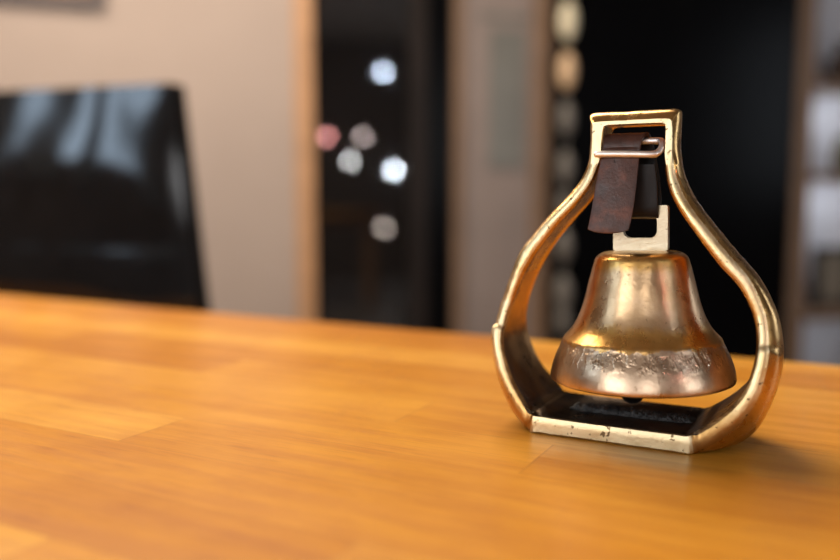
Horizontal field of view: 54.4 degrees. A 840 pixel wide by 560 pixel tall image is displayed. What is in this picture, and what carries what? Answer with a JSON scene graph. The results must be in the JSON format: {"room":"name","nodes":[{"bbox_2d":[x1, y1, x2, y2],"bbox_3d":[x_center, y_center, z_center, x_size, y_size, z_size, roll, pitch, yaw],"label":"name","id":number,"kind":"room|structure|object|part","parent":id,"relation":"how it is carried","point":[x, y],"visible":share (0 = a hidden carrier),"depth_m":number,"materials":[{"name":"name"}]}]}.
{"room":"dining room","nodes":[
{"label":"dining room","id":0,"kind":"room"},
{"bbox_2d":[0,0,297,319],"bbox_3d":[-1.819,-0.740,2.943,2.691,2.600,0.270,-1,6,-12],"label":"wall","id":1,"kind":"structure","parent":0,"point":[233,60],"depth_m":3.05,"materials":[{"name":"beige paint"}]},
{"bbox_2d":[0,0,104,7],"bbox_3d":[-1.422,-1.198,2.827,0.620,0.450,0.031,0,6,-12],"label":"wall picture","id":2,"kind":"object","parent":1,"relation":"attached to","point":[88,3],"visible":1,"depth_m":2.88},
{"bbox_3d":[0.785,-1.800,0.216,6.940,0.060,6.690,-1,6,-12],"label":"ceiling","id":3,"kind":"structure","parent":0,"visible":0},
{"bbox_2d":[555,0,576,337],"bbox_3d":[0.582,-0.914,3.217,0.068,2.310,0.068,-1,6,-12],"label":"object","id":4,"kind":"object","parent":3,"relation":"hanging from","point":[568,19],"visible":0.87,"depth_m":3.24,"materials":[{"name":"beige"}]},
{"bbox_3d":[0.582,-0.919,3.216,0.005,2.300,0.005,1,6,10],"label":"cord","id":5,"kind":"part","parent":4,"relation":"part of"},
{"bbox_3d":[0.785,0.846,0.485,6.940,0.060,6.690,-1,6,-12],"label":"floor","id":6,"kind":"structure","parent":0,"visible":0},
{"bbox_2d":[0,83,210,312],"bbox_3d":[-0.592,0.241,1.079,0.570,1.024,0.490,2,6,17],"label":"chair","id":7,"kind":"object","parent":6,"relation":"on","point":[99,199],"visible":0.53,"depth_m":1.20,"materials":[{"name":"black leather"}]},
{"bbox_2d":[312,0,452,332],"bbox_3d":[-0.160,-0.699,3.283,0.548,2.450,0.285,-1,6,-12],"label":"window","id":8,"kind":"structure","parent":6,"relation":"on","point":[382,69],"depth_m":3.19,"materials":[{"name":"glass"}]},
{"bbox_3d":[-0.221,-0.712,3.158,0.358,2.340,0.019,-1,6,-12],"label":"door","id":9,"kind":"part","parent":8,"relation":"part of","materials":[{"name":"black glass"}]},
{"bbox_3d":[-0.065,0.182,3.259,0.016,0.200,0.024,-1,6,-12],"label":"handle","id":10,"kind":"part","parent":8,"relation":"part of","materials":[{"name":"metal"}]},
{"bbox_2d":[0,295,839,559],"bbox_3d":[-0.241,0.456,0.317,2.400,0.750,0.950,3,7,27],"label":"table","id":11,"kind":"object","parent":6,"relation":"on","point":[127,432],"visible":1,"depth_m":0.35,"materials":[{"name":"brown wood"}]},
{"bbox_2d":[491,109,783,453],"bbox_3d":[0.100,-0.003,0.384,0.132,0.151,0.052,3,7,27],"label":"stirrup","id":12,"kind":"object","parent":11,"relation":"on","point":[538,402],"visible":1,"depth_m":0.38,"materials":[{"name":"gold metal"}]},
{"bbox_2d":[588,132,664,233],"bbox_3d":[0.096,-0.044,0.375,0.033,0.046,0.022,3,7,27],"label":"leather strap","id":13,"kind":"object","parent":12,"relation":"attached to","point":[628,186],"visible":1,"depth_m":0.37,"materials":[{"name":"leather"}]},
{"bbox_2d":[550,205,736,403],"bbox_3d":[0.104,0.012,0.383,0.084,0.094,0.084,3,7,31],"label":"bell","id":14,"kind":"object","parent":13,"relation":"hanging from","point":[641,329],"visible":1,"depth_m":0.36,"materials":[{"name":"brown metal"}]},
{"bbox_2d":[545,0,799,358],"bbox_3d":[1.053,-0.725,3.537,1.132,2.450,0.290,-1,6,-12],"label":"doorway","id":15,"kind":"object","parent":6,"relation":"on","point":[729,67],"visible":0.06,"depth_m":3.45,"materials":[{"name":"metal"}]},
{"bbox_3d":[0.800,-0.739,3.372,0.559,2.350,0.021,-1,6,-12],"label":"door","id":16,"kind":"part","parent":15,"relation":"part of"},
{"bbox_3d":[1.350,-0.750,3.489,0.559,2.350,0.021,-1,6,-12],"label":"door","id":17,"kind":"part","parent":15,"relation":"part of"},
{"bbox_2d":[784,0,839,365],"bbox_3d":[1.899,-0.629,3.736,0.593,2.681,0.245,-1,6,-12],"label":"shelf unit","id":18,"kind":"object","parent":6,"relation":"on","point":[812,334],"visible":0.4,"depth_m":3.76,"materials":[{"name":"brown wood"}]},
{"bbox_3d":[1.651,-0.738,3.659,0.080,2.450,0.220,-1,6,-12],"label":"post","id":19,"kind":"part","parent":18,"relation":"part of","materials":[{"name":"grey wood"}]},
{"bbox_3d":[1.876,-0.755,3.833,0.432,2.450,0.020,-1,6,-12],"label":"panel","id":20,"kind":"part","parent":18,"relation":"part of","materials":[{"name":"grey"}]},
{"bbox_2d":[810,247,839,306],"bbox_3d":[1.928,-0.016,3.822,0.200,0.280,0.024,-1,6,-12],"label":"picture frame","id":21,"kind":"object","parent":18,"relation":"on","point":[825,281],"visible":1,"depth_m":3.81,"materials":[{"name":"grey"}]},
{"bbox_2d":[819,253,839,299],"bbox_3d":[1.927,-0.016,3.824,0.140,0.220,0.008,-1,6,-12],"label":"print","id":22,"kind":"object","parent":21,"relation":"attached to","point":[829,263],"depth_m":3.82},
{"bbox_2d":[825,39,839,79],"bbox_3d":[1.904,-0.985,3.677,0.140,0.190,0.140,-1,6,-12],"label":"vase","id":23,"kind":"object","parent":18,"relation":"on","point":[832,68],"visible":0.78,"depth_m":3.65,"materials":[{"name":"brown ceramic"}]},
{"bbox_2d":[831,135,839,172],"bbox_3d":[1.930,-0.573,3.721,0.102,0.170,0.090,3,6,25],"label":"jug","id":24,"kind":"object","parent":18,"relation":"on","point":[835,161],"visible":0.87,"depth_m":3.71,"materials":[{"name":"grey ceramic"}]},
{"bbox_3d":[0.280,-0.789,3.419,0.288,2.600,0.205,-1,6,-12],"label":"wall","id":25,"kind":"structure","parent":0,"visible":0},
{"bbox_2d":[463,0,532,335],"bbox_3d":[0.308,-0.765,3.288,0.288,2.580,0.058,-1,6,-12],"label":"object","id":26,"kind":"structure","parent":25,"relation":"in","point":[498,46],"depth_m":3.29,"materials":[{"name":"grey laminate"}]},
{"bbox_3d":[0.347,-0.724,3.277,0.149,0.545,0.012,-1,6,-12],"label":"pane","id":27,"kind":"part","parent":26,"relation":"part of","materials":[{"name":"grey"}]},
{"bbox_3d":[0.102,-0.802,3.547,6.700,2.600,0.120,-1,6,-12],"label":"wall","id":28,"kind":"structure","parent":0,"visible":0},
{"bbox_2d":[293,0,315,320],"bbox_3d":[-0.467,-0.768,3.218,0.069,2.600,0.290,-1,6,-12],"label":"trim","id":29,"kind":"structure","parent":28,"relation":"attached to","point":[302,9],"depth_m":3.11,"materials":[{"name":"brown wood"}]},
{"bbox_2d":[451,0,464,333],"bbox_3d":[0.128,-0.781,3.349,0.038,2.600,0.280,-1,6,-12],"label":"trim","id":30,"kind":"structure","parent":28,"relation":"attached to","point":[458,24],"depth_m":3.25,"materials":[{"name":"brown wood"}]},
{"bbox_2d":[529,0,549,340],"bbox_3d":[0.460,-0.789,3.420,0.065,2.600,0.280,-1,6,-12],"label":"trim","id":31,"kind":"structure","parent":28,"relation":"attached to","point":[541,8],"depth_m":3.31,"materials":[{"name":"brown wood"}]}
]}

